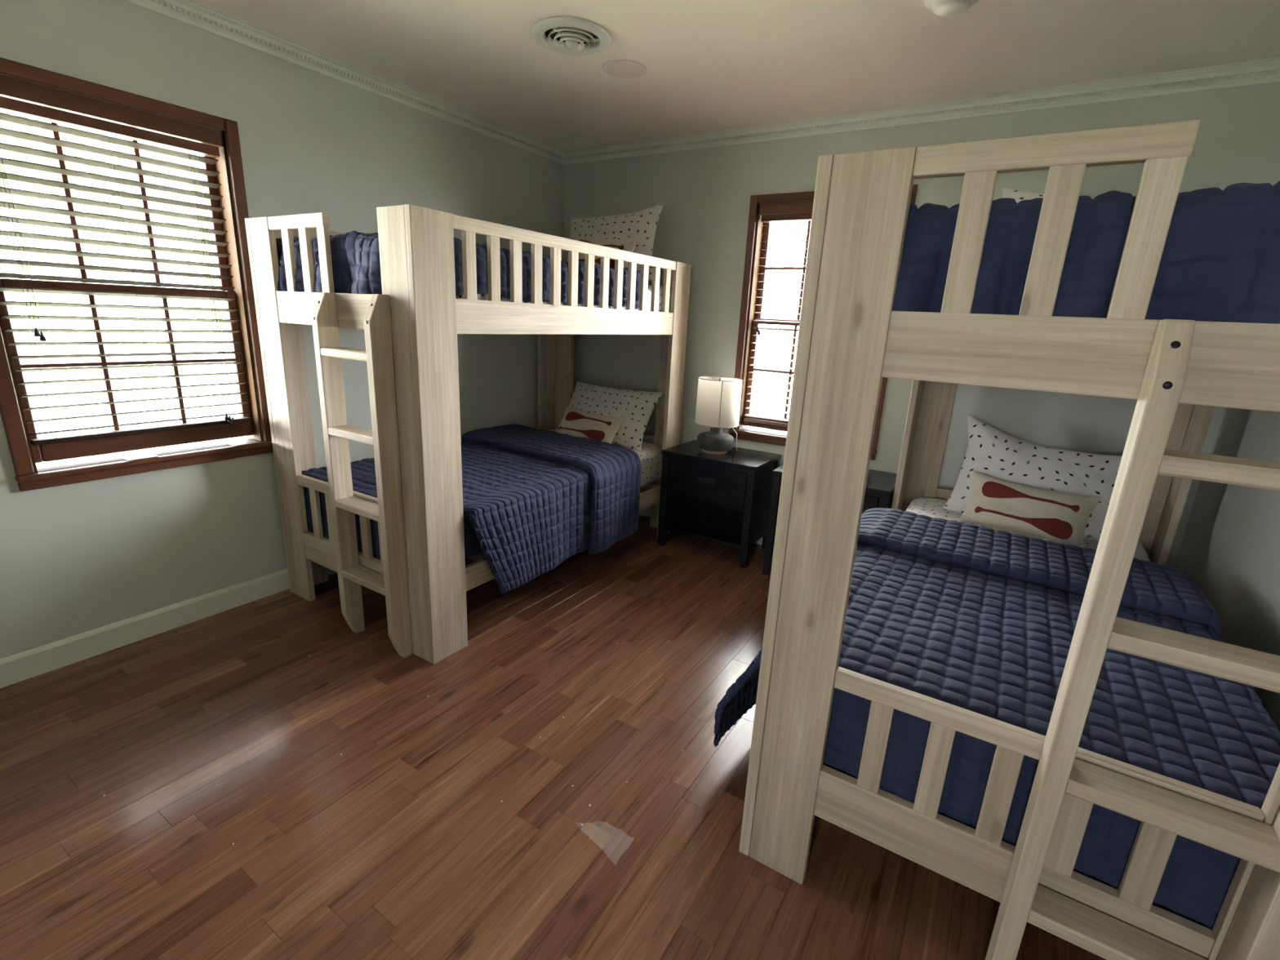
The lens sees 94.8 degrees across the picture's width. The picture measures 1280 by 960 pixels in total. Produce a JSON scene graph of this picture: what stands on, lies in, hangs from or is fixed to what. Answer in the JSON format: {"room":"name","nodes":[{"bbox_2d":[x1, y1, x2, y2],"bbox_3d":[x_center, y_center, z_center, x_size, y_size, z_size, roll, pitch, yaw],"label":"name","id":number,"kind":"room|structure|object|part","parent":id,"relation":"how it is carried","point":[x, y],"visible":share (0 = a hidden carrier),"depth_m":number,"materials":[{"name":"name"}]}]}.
{"room":"bunk bedroom","nodes":[
{"label":"bunk bedroom","id":0,"kind":"room"},
{"bbox_2d":[0,0,564,658],"bbox_3d":[-1.817,-0.659,2.697,0.160,2.492,4.672,12,18,30],"label":"wall","id":1,"kind":"structure","parent":0,"point":[79,557],"depth_m":2.59,"materials":[{"name":"paint"}]},
{"bbox_2d":[0,57,273,491],"bbox_3d":[-2.002,-0.737,2.308,0.174,1.408,0.888,12,18,30],"label":"window","id":2,"kind":"structure","parent":1,"relation":"in","point":[24,455],"depth_m":2.33,"materials":[{"name":"brown wood"}]},
{"bbox_3d":[-2.170,-0.669,1.926,0.020,1.350,0.046,12,18,30],"label":"casing","id":3,"kind":"part","parent":2,"relation":"part of","materials":[{"name":"brown wood"}]},
{"bbox_3d":[-1.917,-1.381,2.095,0.019,0.046,0.788,12,18,30],"label":"casing","id":4,"kind":"part","parent":2,"relation":"part of","materials":[{"name":"brown wood"}]},
{"bbox_3d":[-2.037,-1.051,2.254,0.030,0.643,0.764,12,18,30],"label":"sash","id":5,"kind":"part","parent":2,"relation":"part of","materials":[{"name":"brown wood"}]},
{"bbox_2d":[0,96,252,445],"bbox_3d":[-1.974,-0.749,2.275,0.072,1.140,0.744,12,18,30],"label":"window blind","id":6,"kind":"object","parent":2,"relation":"attached to","point":[6,104],"visible":0.94,"depth_m":2.21,"materials":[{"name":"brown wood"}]},
{"bbox_3d":[-2.100,-0.865,1.968,0.008,0.692,0.002,12,18,30],"label":"pull cord","id":7,"kind":"part","parent":6,"relation":"part of","materials":[{"name":"white fabric"}]},
{"bbox_3d":[-2.096,-0.860,1.976,0.008,0.707,0.010,12,18,30],"label":"pull cord","id":8,"kind":"part","parent":6,"relation":"part of","materials":[{"name":"white fabric"}]},
{"bbox_3d":[-2.144,-0.676,2.034,0.054,1.096,0.002,12,18,30],"label":"ladder cord","id":9,"kind":"part","parent":6,"relation":"part of","materials":[{"name":"fabric"}]},
{"bbox_3d":[-1.976,-0.739,2.292,0.054,1.096,0.002,12,18,30],"label":"ladder cord","id":10,"kind":"part","parent":6,"relation":"part of","materials":[{"name":"fabric"}]},
{"bbox_3d":[-2.008,-0.209,2.429,0.049,0.016,0.732,12,18,30],"label":"rail","id":11,"kind":"part","parent":6,"relation":"part of","materials":[{"name":"brown wood"}]},
{"bbox_3d":[-1.812,-0.803,2.471,0.008,1.054,0.002,12,18,30],"label":"pull cord","id":12,"kind":"part","parent":6,"relation":"part of","materials":[{"name":"fabric"}]},
{"bbox_3d":[-1.808,-0.799,2.480,0.012,1.066,0.005,-3,17,-21],"label":"pull cord","id":13,"kind":"part","parent":6,"relation":"part of","materials":[{"name":"white fabric"}]},
{"bbox_3d":[-1.800,-0.798,2.492,0.008,1.074,0.002,12,18,30],"label":"pull cord","id":14,"kind":"part","parent":6,"relation":"part of","materials":[{"name":"white fabric"}]},
{"bbox_3d":[-1.824,-0.797,2.526,0.054,1.096,0.002,12,18,30],"label":"ladder cord","id":15,"kind":"part","parent":6,"relation":"part of","materials":[{"name":"fabric"}]},
{"bbox_3d":[-2.036,-0.453,2.400,0.030,0.653,0.764,12,18,30],"label":"sash","id":16,"kind":"part","parent":2,"relation":"part of","materials":[{"name":"brown wood"}]},
{"bbox_2d":[122,453,159,461],"bbox_3d":[-2.027,-0.092,2.392,0.060,0.002,0.102,12,18,30],"label":"card","id":17,"kind":"object","parent":2,"relation":"on","point":[152,455],"visible":1,"depth_m":2.39,"materials":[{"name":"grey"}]},
{"bbox_2d":[228,440,259,446],"bbox_3d":[-1.822,-0.170,2.707,0.060,0.002,0.110,12,18,30],"label":"card","id":18,"kind":"object","parent":2,"relation":"on","point":[253,441],"visible":1,"depth_m":2.70,"materials":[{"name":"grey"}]},
{"bbox_3d":[-1.724,-0.837,2.611,0.020,1.350,0.046,12,18,30],"label":"casing","id":19,"kind":"part","parent":2,"relation":"part of","materials":[{"name":"brown wood"}]},
{"bbox_2d":[0,568,336,688],"bbox_3d":[-1.800,0.505,2.971,0.014,0.106,4.352,12,18,30],"label":"baseboard","id":20,"kind":"structure","parent":1,"relation":"attached to","point":[29,664],"depth_m":2.46,"materials":[{"name":"white"}]},
{"bbox_2d":[124,0,565,164],"bbox_3d":[-1.671,-1.806,2.321,0.052,0.070,4.352,12,18,30],"label":"trim","id":21,"kind":"structure","parent":1,"relation":"attached to","point":[191,12],"depth_m":2.70,"materials":[{"name":"white"}]},
{"bbox_2d":[0,514,1106,959],"bbox_3d":[-0.234,0.950,2.062,4.055,0.120,4.672,12,18,30],"label":"floor","id":22,"kind":"structure","parent":0,"point":[202,737],"depth_m":1.75,"materials":[{"name":"brown wood"}]},
{"bbox_2d":[244,204,691,664],"bbox_3d":[-0.748,-0.373,3.257,1.087,1.742,2.115,12,18,30],"label":"bunk bed","id":23,"kind":"object","parent":22,"relation":"on","point":[411,328],"visible":0.8,"depth_m":2.39,"materials":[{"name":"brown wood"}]},
{"bbox_3d":[-1.664,-0.291,2.803,0.029,1.742,0.183,12,18,30],"label":"corner post","id":24,"kind":"part","parent":23,"relation":"part of","materials":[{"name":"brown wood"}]},
{"bbox_3d":[-1.358,-1.024,2.334,0.395,0.050,0.028,12,18,30],"label":"guard rail","id":25,"kind":"part","parent":23,"relation":"part of","materials":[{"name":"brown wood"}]},
{"bbox_3d":[-1.130,-1.290,3.334,0.026,0.050,1.662,12,18,30],"label":"guard rail","id":26,"kind":"part","parent":23,"relation":"part of","materials":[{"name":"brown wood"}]},
{"bbox_3d":[-1.233,-0.676,2.337,0.728,0.130,0.026,12,18,30],"label":"rail","id":27,"kind":"part","parent":23,"relation":"part of","materials":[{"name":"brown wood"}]},
{"bbox_3d":[-1.269,0.062,2.542,0.728,0.046,0.026,12,18,30],"label":"rail","id":28,"kind":"part","parent":23,"relation":"part of","materials":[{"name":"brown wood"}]},
{"bbox_3d":[-1.242,-0.017,2.432,0.038,1.451,0.085,12,18,30],"label":"ladder rail","id":29,"kind":"part","parent":23,"relation":"part of","materials":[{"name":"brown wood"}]},
{"bbox_3d":[-1.284,0.375,2.628,0.728,0.135,0.026,12,18,30],"label":"rail","id":30,"kind":"part","parent":23,"relation":"part of","materials":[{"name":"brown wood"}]},
{"bbox_3d":[-0.967,0.042,2.267,0.038,1.451,0.085,12,18,30],"label":"ladder rail","id":31,"kind":"part","parent":23,"relation":"part of","materials":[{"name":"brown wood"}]},
{"bbox_3d":[-0.771,-0.100,2.269,0.029,1.742,0.183,12,18,30],"label":"corner post","id":32,"kind":"part","parent":23,"relation":"part of","materials":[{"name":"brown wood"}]},
{"bbox_3d":[-0.678,-0.663,4.318,0.029,1.742,0.183,12,18,30],"label":"corner post","id":33,"kind":"part","parent":23,"relation":"part of","materials":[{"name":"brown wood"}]},
{"bbox_3d":[-0.306,0.255,3.177,0.026,0.105,1.662,12,18,30],"label":"rail","id":34,"kind":"part","parent":23,"relation":"part of","materials":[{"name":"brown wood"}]},
{"bbox_2d":[455,284,671,312],"bbox_3d":[-0.688,-0.978,3.141,0.939,0.252,1.908,12,18,30],"label":"mattress","id":35,"kind":"object","parent":23,"relation":"on","point":[484,296],"visible":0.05,"depth_m":3.22,"materials":[{"name":"fabric"}]},
{"bbox_2d":[275,231,640,308],"bbox_3d":[-0.810,-0.853,2.986,1.028,0.569,1.605,12,18,30],"label":"quilt","id":36,"kind":"object","parent":35,"relation":"on","point":[355,255],"visible":0.27,"depth_m":2.34,"materials":[{"name":"blue fabric"}]},
{"bbox_2d":[567,235,639,268],"bbox_3d":[-0.253,-1.375,3.639,0.490,0.278,0.162,12,18,30],"label":"cushion","id":37,"kind":"object","parent":35,"relation":"on","point":[628,245],"visible":0.31,"depth_m":3.56,"materials":[{"name":"beige fabric"}]},
{"bbox_2d":[567,203,664,279],"bbox_3d":[-0.189,-1.495,3.766,0.702,0.505,0.220,10,17,26],"label":"pillow","id":38,"kind":"object","parent":35,"relation":"on","point":[642,224],"visible":0.47,"depth_m":3.64,"materials":[{"name":"fabric"}]},
{"bbox_3d":[-0.256,-0.782,2.890,0.026,0.130,1.662,12,18,30],"label":"rail","id":39,"kind":"part","parent":23,"relation":"part of","materials":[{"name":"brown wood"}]},
{"bbox_3d":[-0.240,-1.100,2.802,0.026,0.050,1.662,12,18,30],"label":"guard rail","id":40,"kind":"part","parent":23,"relation":"part of","materials":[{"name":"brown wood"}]},
{"bbox_2d":[549,428,662,487],"bbox_3d":[-0.735,-0.003,3.411,0.939,0.268,1.908,12,18,30],"label":"mattress","id":41,"kind":"object","parent":23,"relation":"on","point":[650,455],"visible":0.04,"depth_m":3.81,"materials":[{"name":"fabric"}]},
{"bbox_2d":[301,424,641,594],"bbox_3d":[-0.807,0.194,3.231,1.166,0.717,1.556,12,18,30],"label":"quilt","id":42,"kind":"object","parent":41,"relation":"on","point":[534,500],"visible":0.72,"depth_m":2.97,"materials":[{"name":"blue fabric"}]},
{"bbox_2d":[555,406,626,444],"bbox_3d":[-0.346,-0.330,3.828,0.489,0.224,0.194,11,18,29],"label":"cushion","id":43,"kind":"object","parent":41,"relation":"on","point":[575,423],"visible":0.79,"depth_m":3.77,"materials":[{"name":"beige fabric"}]},
{"bbox_2d":[568,381,662,451],"bbox_3d":[-0.223,-0.441,3.965,0.699,0.368,0.290,11,18,28],"label":"pillow","id":44,"kind":"object","parent":41,"relation":"on","point":[637,406],"visible":0.66,"depth_m":3.85,"materials":[{"name":"fabric"}]},
{"bbox_3d":[-0.218,-0.027,4.266,0.728,0.135,0.026,12,18,30],"label":"rail","id":45,"kind":"part","parent":23,"relation":"part of","materials":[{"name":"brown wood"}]},
{"bbox_3d":[-0.203,-0.340,4.179,0.728,0.046,0.026,12,18,30],"label":"rail","id":46,"kind":"part","parent":23,"relation":"part of","materials":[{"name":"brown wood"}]},
{"bbox_3d":[0.215,-0.472,3.783,0.029,1.742,0.183,12,18,30],"label":"corner post","id":47,"kind":"part","parent":23,"relation":"part of","materials":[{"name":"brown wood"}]},
{"bbox_2d":[657,440,781,568],"bbox_3d":[0.494,0.131,3.743,0.620,0.628,0.444,12,18,30],"label":"nightstand","id":48,"kind":"object","parent":22,"relation":"on","point":[725,499],"visible":0.9,"depth_m":3.60,"materials":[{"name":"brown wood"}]},
{"bbox_3d":[0.155,0.129,3.737,0.045,0.604,0.045,12,18,30],"label":"leg","id":49,"kind":"part","parent":48,"relation":"part of","materials":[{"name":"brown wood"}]},
{"bbox_3d":[0.257,0.032,3.879,0.020,0.484,0.336,12,18,30],"label":"panel","id":50,"kind":"part","parent":48,"relation":"part of","materials":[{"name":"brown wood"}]},
{"bbox_3d":[0.358,0.052,4.050,0.045,0.604,0.045,12,18,30],"label":"leg","id":51,"kind":"part","parent":48,"relation":"part of","materials":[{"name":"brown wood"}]},
{"bbox_2d":[664,511,742,549],"bbox_3d":[0.485,0.315,3.795,0.552,0.022,0.402,12,18,30],"label":"shelf","id":52,"kind":"object","parent":48,"relation":"attached to","point":[714,527],"depth_m":3.78,"materials":[{"name":"black wood"}]},
{"bbox_3d":[0.393,0.004,3.529,0.124,0.038,0.005,12,18,30],"label":"drawer pull","id":53,"kind":"part","parent":48,"relation":"part of","materials":[{"name":"brown metal"}]},
{"bbox_3d":[0.399,0.017,3.543,0.512,0.210,0.020,12,18,30],"label":"drawer","id":54,"kind":"part","parent":48,"relation":"part of","materials":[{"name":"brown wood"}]},
{"bbox_3d":[0.404,-0.099,3.511,0.522,0.022,0.020,12,18,30],"label":"rail","id":55,"kind":"part","parent":48,"relation":"part of","materials":[{"name":"brown wood"}]},
{"bbox_2d":[694,376,742,454],"bbox_3d":[0.474,-0.395,3.603,0.272,0.457,0.272,8,16,19],"label":"table lamp","id":56,"kind":"object","parent":48,"relation":"on","point":[718,397],"visible":1,"depth_m":3.49,"materials":[{"name":"white fabric"}]},
{"bbox_3d":[0.478,-0.478,3.579,0.269,0.274,0.269,12,18,30],"label":"lamp shade","id":57,"kind":"part","parent":56,"relation":"part of","materials":[{"name":"white fabric"}]},
{"bbox_3d":[0.478,-0.478,3.579,0.272,0.278,0.272,12,18,30],"label":"rim trim","id":58,"kind":"part","parent":56,"relation":"part of","materials":[{"name":"beige fabric"}]},
{"bbox_3d":[0.606,0.043,3.900,0.552,0.484,0.012,12,18,30],"label":"panel","id":59,"kind":"part","parent":48,"relation":"part of","materials":[{"name":"brown wood"}]},
{"bbox_3d":[0.633,0.231,3.451,0.045,0.604,0.045,12,18,30],"label":"leg","id":60,"kind":"part","parent":48,"relation":"part of","materials":[{"name":"brown wood"}]},
{"bbox_3d":[0.740,0.136,3.590,0.020,0.484,0.336,12,18,30],"label":"panel","id":61,"kind":"part","parent":48,"relation":"part of","materials":[{"name":"brown wood"}]},
{"bbox_3d":[0.837,0.155,3.764,0.045,0.604,0.045,12,18,30],"label":"leg","id":62,"kind":"part","parent":48,"relation":"part of","materials":[{"name":"brown wood"}]},
{"bbox_2d":[762,464,897,575],"bbox_3d":[1.098,0.262,3.376,0.620,0.628,0.444,12,18,30],"label":"nightstand","id":63,"kind":"object","parent":22,"relation":"on","point":[880,485],"visible":0.29,"depth_m":3.27,"materials":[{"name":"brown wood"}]},
{"bbox_3d":[0.759,0.260,3.370,0.045,0.604,0.045,12,18,30],"label":"leg","id":64,"kind":"part","parent":63,"relation":"part of","materials":[{"name":"brown wood"}]},
{"bbox_3d":[1.008,0.032,3.144,0.522,0.022,0.020,12,18,30],"label":"rail","id":65,"kind":"part","parent":63,"relation":"part of","materials":[{"name":"brown wood"}]},
{"bbox_3d":[1.003,0.148,3.176,0.512,0.210,0.020,12,18,30],"label":"drawer","id":66,"kind":"part","parent":63,"relation":"part of","materials":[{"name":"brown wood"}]},
{"bbox_3d":[1.238,0.362,3.084,0.045,0.604,0.045,12,18,30],"label":"leg","id":67,"kind":"part","parent":63,"relation":"part of","materials":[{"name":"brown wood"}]},
{"bbox_3d":[1.344,0.267,3.223,0.020,0.484,0.336,12,18,30],"label":"panel","id":68,"kind":"part","parent":63,"relation":"part of","materials":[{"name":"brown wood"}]},
{"bbox_2d":[738,120,1279,959],"bbox_3d":[1.291,0.096,1.923,1.087,1.742,2.115,12,18,30],"label":"bunk bed","id":69,"kind":"object","parent":22,"relation":"on","point":[851,338],"visible":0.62,"depth_m":1.13,"materials":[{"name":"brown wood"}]},
{"bbox_3d":[0.375,0.177,1.469,0.029,1.742,0.183,12,18,30],"label":"corner post","id":70,"kind":"part","parent":69,"relation":"part of","materials":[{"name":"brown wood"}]},
{"bbox_3d":[1.361,-0.195,2.983,0.029,1.742,0.183,12,18,30],"label":"corner post","id":71,"kind":"part","parent":69,"relation":"part of","materials":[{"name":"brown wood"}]},
{"bbox_3d":[1.836,0.129,2.845,0.728,0.046,0.026,12,18,30],"label":"rail","id":72,"kind":"part","parent":69,"relation":"part of","materials":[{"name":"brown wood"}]},
{"bbox_2d":[713,507,1279,930],"bbox_3d":[1.046,0.657,1.897,1.270,0.711,1.381,13,18,33],"label":"quilt","id":73,"kind":"object","parent":69,"relation":"on","point":[982,620],"visible":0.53,"depth_m":1.43,"materials":[{"name":"blue fabric"}]},
{"bbox_3d":[0.755,0.844,1.294,0.728,0.135,0.026,12,18,30],"label":"rail","id":74,"kind":"part","parent":69,"relation":"part of","materials":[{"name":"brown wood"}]},
{"bbox_2d":[906,497,1150,561],"bbox_3d":[1.304,0.465,2.076,0.939,0.268,1.908,12,18,30],"label":"mattress","id":75,"kind":"object","parent":69,"relation":"on","point":[931,507],"visible":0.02,"depth_m":2.71,"materials":[{"name":"fabric"}]},
{"bbox_2d":[959,470,1102,546],"bbox_3d":[1.661,0.139,2.540,0.490,0.256,0.184,15,19,37],"label":"cushion","id":76,"kind":"object","parent":75,"relation":"on","point":[993,502],"visible":0.84,"depth_m":2.49,"materials":[{"name":"beige fabric"}]},
{"bbox_2d":[942,415,1122,542],"bbox_3d":[1.783,-0.006,2.651,0.672,0.472,0.282,14,19,35],"label":"pillow","id":77,"kind":"object","parent":75,"relation":"on","point":[992,451],"visible":0.58,"depth_m":2.62,"materials":[{"name":"fabric"}]},
{"bbox_3d":[0.770,0.531,1.207,0.728,0.046,0.026,12,18,30],"label":"rail","id":78,"kind":"part","parent":69,"relation":"part of","materials":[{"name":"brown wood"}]},
{"bbox_3d":[0.681,-0.556,0.999,0.395,0.050,0.028,12,18,30],"label":"guard rail","id":79,"kind":"part","parent":69,"relation":"part of","materials":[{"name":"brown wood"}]},
{"bbox_3d":[0.806,-0.208,1.003,0.728,0.130,0.026,12,18,30],"label":"rail","id":80,"kind":"part","parent":69,"relation":"part of","materials":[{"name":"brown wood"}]},
{"bbox_3d":[0.796,0.452,1.098,0.038,1.451,0.085,12,18,30],"label":"ladder rail","id":81,"kind":"part","parent":69,"relation":"part of","materials":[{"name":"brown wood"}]},
{"bbox_3d":[2.254,-0.003,2.449,0.029,1.742,0.183,12,18,30],"label":"corner post","id":82,"kind":"part","parent":69,"relation":"part of","materials":[{"name":"brown wood"}]},
{"bbox_3d":[1.073,0.511,0.932,0.038,1.451,0.085,12,18,30],"label":"ladder rail","id":83,"kind":"part","parent":69,"relation":"part of","materials":[{"name":"brown wood"}]},
{"bbox_3d":[1.351,-0.510,1.806,0.939,0.252,1.908,12,18,30],"label":"mattress","id":84,"kind":"object","parent":69,"relation":"on","visible":0},
{"bbox_2d":[892,181,1279,324],"bbox_3d":[1.210,-0.371,1.626,1.019,0.565,1.537,12,18,30],"label":"quilt","id":85,"kind":"object","parent":84,"relation":"on","point":[1220,261],"visible":0.55,"depth_m":0.99,"materials":[{"name":"blue fabric"}]},
{"bbox_2d":[1002,187,1179,203],"bbox_3d":[1.827,-0.995,2.429,0.674,0.468,0.230,13,19,34],"label":"pillow","id":86,"kind":"object","parent":84,"relation":"on","point":[1018,195],"visible":0.06,"depth_m":2.54,"materials":[{"name":"fabric"}]},
{"bbox_2d":[193,0,1279,151],"bbox_3d":[-0.113,-1.555,1.369,4.055,0.100,4.672,12,18,30],"label":"ceiling","id":87,"kind":"structure","parent":0,"point":[711,65],"depth_m":2.40,"materials":[{"name":"paint"}]},
{"bbox_2d":[532,16,610,55],"bbox_3d":[-0.275,-1.763,2.368,0.314,0.045,0.314,12,18,30],"label":"ceiling vent","id":88,"kind":"object","parent":87,"relation":"in","point":[570,35],"visible":1,"depth_m":2.32,"materials":[{"name":"silver metal"}]},
{"bbox_2d":[602,59,646,78],"bbox_3d":[-0.070,-1.856,2.660,0.200,0.004,0.200,12,18,30],"label":"cover plate","id":89,"kind":"object","parent":87,"relation":"attached to","point":[624,68],"visible":1,"depth_m":2.65,"materials":[{"name":"beige paint"}]},
{"bbox_2d":[923,0,979,16],"bbox_3d":[1.038,-1.584,1.950,0.184,0.044,0.184,12,18,30],"label":"smoke detector","id":90,"kind":"object","parent":87,"relation":"attached to","point":[940,7],"visible":1,"depth_m":1.95,"materials":[{"name":"white plastic"}]},
{"bbox_2d":[563,81,1279,566],"bbox_3d":[1.032,-0.762,3.566,3.735,2.492,0.160,12,18,30],"label":"wall","id":91,"kind":"structure","parent":0,"point":[705,193],"depth_m":3.26,"materials":[{"name":"paint"}]},
{"bbox_2d":[638,506,762,545],"bbox_3d":[0.930,0.404,3.813,3.735,0.106,0.014,12,18,30],"label":"baseboard","id":92,"kind":"structure","parent":91,"relation":"attached to","point":[646,512],"depth_m":4.33,"materials":[{"name":"white"}]},
{"bbox_2d":[728,184,917,460],"bbox_3d":[1.040,-0.910,3.492,0.918,1.455,0.174,12,18,30],"label":"window","id":93,"kind":"structure","parent":91,"relation":"in","point":[793,205],"depth_m":3.61,"materials":[{"name":"brown wood"}]},
{"bbox_3d":[0.642,-1.004,3.651,0.045,1.397,0.020,12,18,30],"label":"casing","id":94,"kind":"part","parent":93,"relation":"part of","materials":[{"name":"brown wood"}]},
{"bbox_3d":[1.038,-0.619,3.594,0.796,0.683,0.030,12,18,30],"label":"sash","id":95,"kind":"part","parent":93,"relation":"part of","materials":[{"name":"brown wood"}]},
{"bbox_3d":[1.087,-1.241,3.452,0.796,0.661,0.030,12,18,30],"label":"sash","id":96,"kind":"part","parent":93,"relation":"part of","materials":[{"name":"brown wood"}]},
{"bbox_2d":[743,212,812,426],"bbox_3d":[1.026,-0.909,3.462,0.772,1.231,0.072,12,18,30],"label":"window blind","id":97,"kind":"object","parent":93,"relation":"attached to","point":[774,218],"visible":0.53,"depth_m":3.60,"materials":[{"name":"brown wood"}]},
{"bbox_3d":[0.738,-1.231,3.536,0.002,0.605,0.008,12,18,30],"label":"pull cord","id":98,"kind":"part","parent":97,"relation":"part of","materials":[{"name":"brown plastic"}]},
{"bbox_3d":[0.746,-1.223,3.535,0.005,0.620,0.012,-3,17,-21],"label":"pull cord","id":99,"kind":"part","parent":97,"relation":"part of","materials":[{"name":"brown plastic"}]},
{"bbox_3d":[1.003,-0.326,3.631,0.760,0.016,0.049,12,18,30],"label":"rail","id":100,"kind":"part","parent":97,"relation":"part of","materials":[{"name":"brown wood"}]},
{"bbox_3d":[0.774,-0.952,3.627,0.002,1.187,0.054,12,18,30],"label":"ladder cord","id":101,"kind":"part","parent":97,"relation":"part of","materials":[{"name":"fabric"}]},
{"bbox_3d":[1.039,-1.577,3.252,0.820,0.045,0.019,12,18,30],"label":"casing","id":102,"kind":"part","parent":93,"relation":"part of","materials":[{"name":"brown wood"}]},
{"bbox_3d":[1.373,-0.848,3.214,0.045,1.397,0.020,12,18,30],"label":"casing","id":103,"kind":"part","parent":93,"relation":"part of","materials":[{"name":"brown wood"}]},
{"bbox_2d":[564,57,1279,164],"bbox_3d":[1.032,-1.906,3.156,3.735,0.070,0.052,12,18,30],"label":"trim","id":104,"kind":"structure","parent":91,"relation":"attached to","point":[1268,70],"depth_m":2.82,"materials":[{"name":"white"}]},
{"bbox_2d":[1173,407,1279,732],"bbox_3d":[1.470,0.045,0.731,0.160,2.492,4.672,12,18,30],"label":"wall","id":105,"kind":"structure","parent":0,"point":[1229,547],"depth_m":2.12,"materials":[{"name":"paint"}]},
{"label":"outside","id":106,"kind":"structure","parent":0,"visible":0},
{"bbox_2d":[13,333,795,462],"bbox_3d":[1.236,1.557,2.623,80.000,0.050,85.000,12,18,30],"label":"ground","id":107,"kind":"structure","parent":106,"point":[34,402],"depth_m":14.57,"materials":[{"name":"white"}]},
{"bbox_2d":[0,111,154,328],"bbox_3d":[-5.667,-1.533,4.808,3.051,4.097,2.908,12,18,30],"label":"tree","id":108,"kind":"object","parent":107,"relation":"on","point":[33,256],"visible":0.44,"depth_m":4.91,"materials":[{"name":"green plant"}]},
{"bbox_2d":[164,179,230,337],"bbox_3d":[-3.335,-1.449,6.175,2.460,3.425,2.385,12,18,30],"label":"tree","id":109,"kind":"object","parent":107,"relation":"on","point":[197,246],"visible":0.03,"depth_m":5.38,"materials":[{"name":"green plant"}]},
{"bbox_2d":[757,221,808,431],"bbox_3d":[1.865,-2.048,7.538,3.017,4.335,3.085,12,18,30],"label":"tree","id":110,"kind":"object","parent":107,"relation":"on","point":[797,228],"visible":0.07,"depth_m":7.44,"materials":[{"name":"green plant"}]}
]}

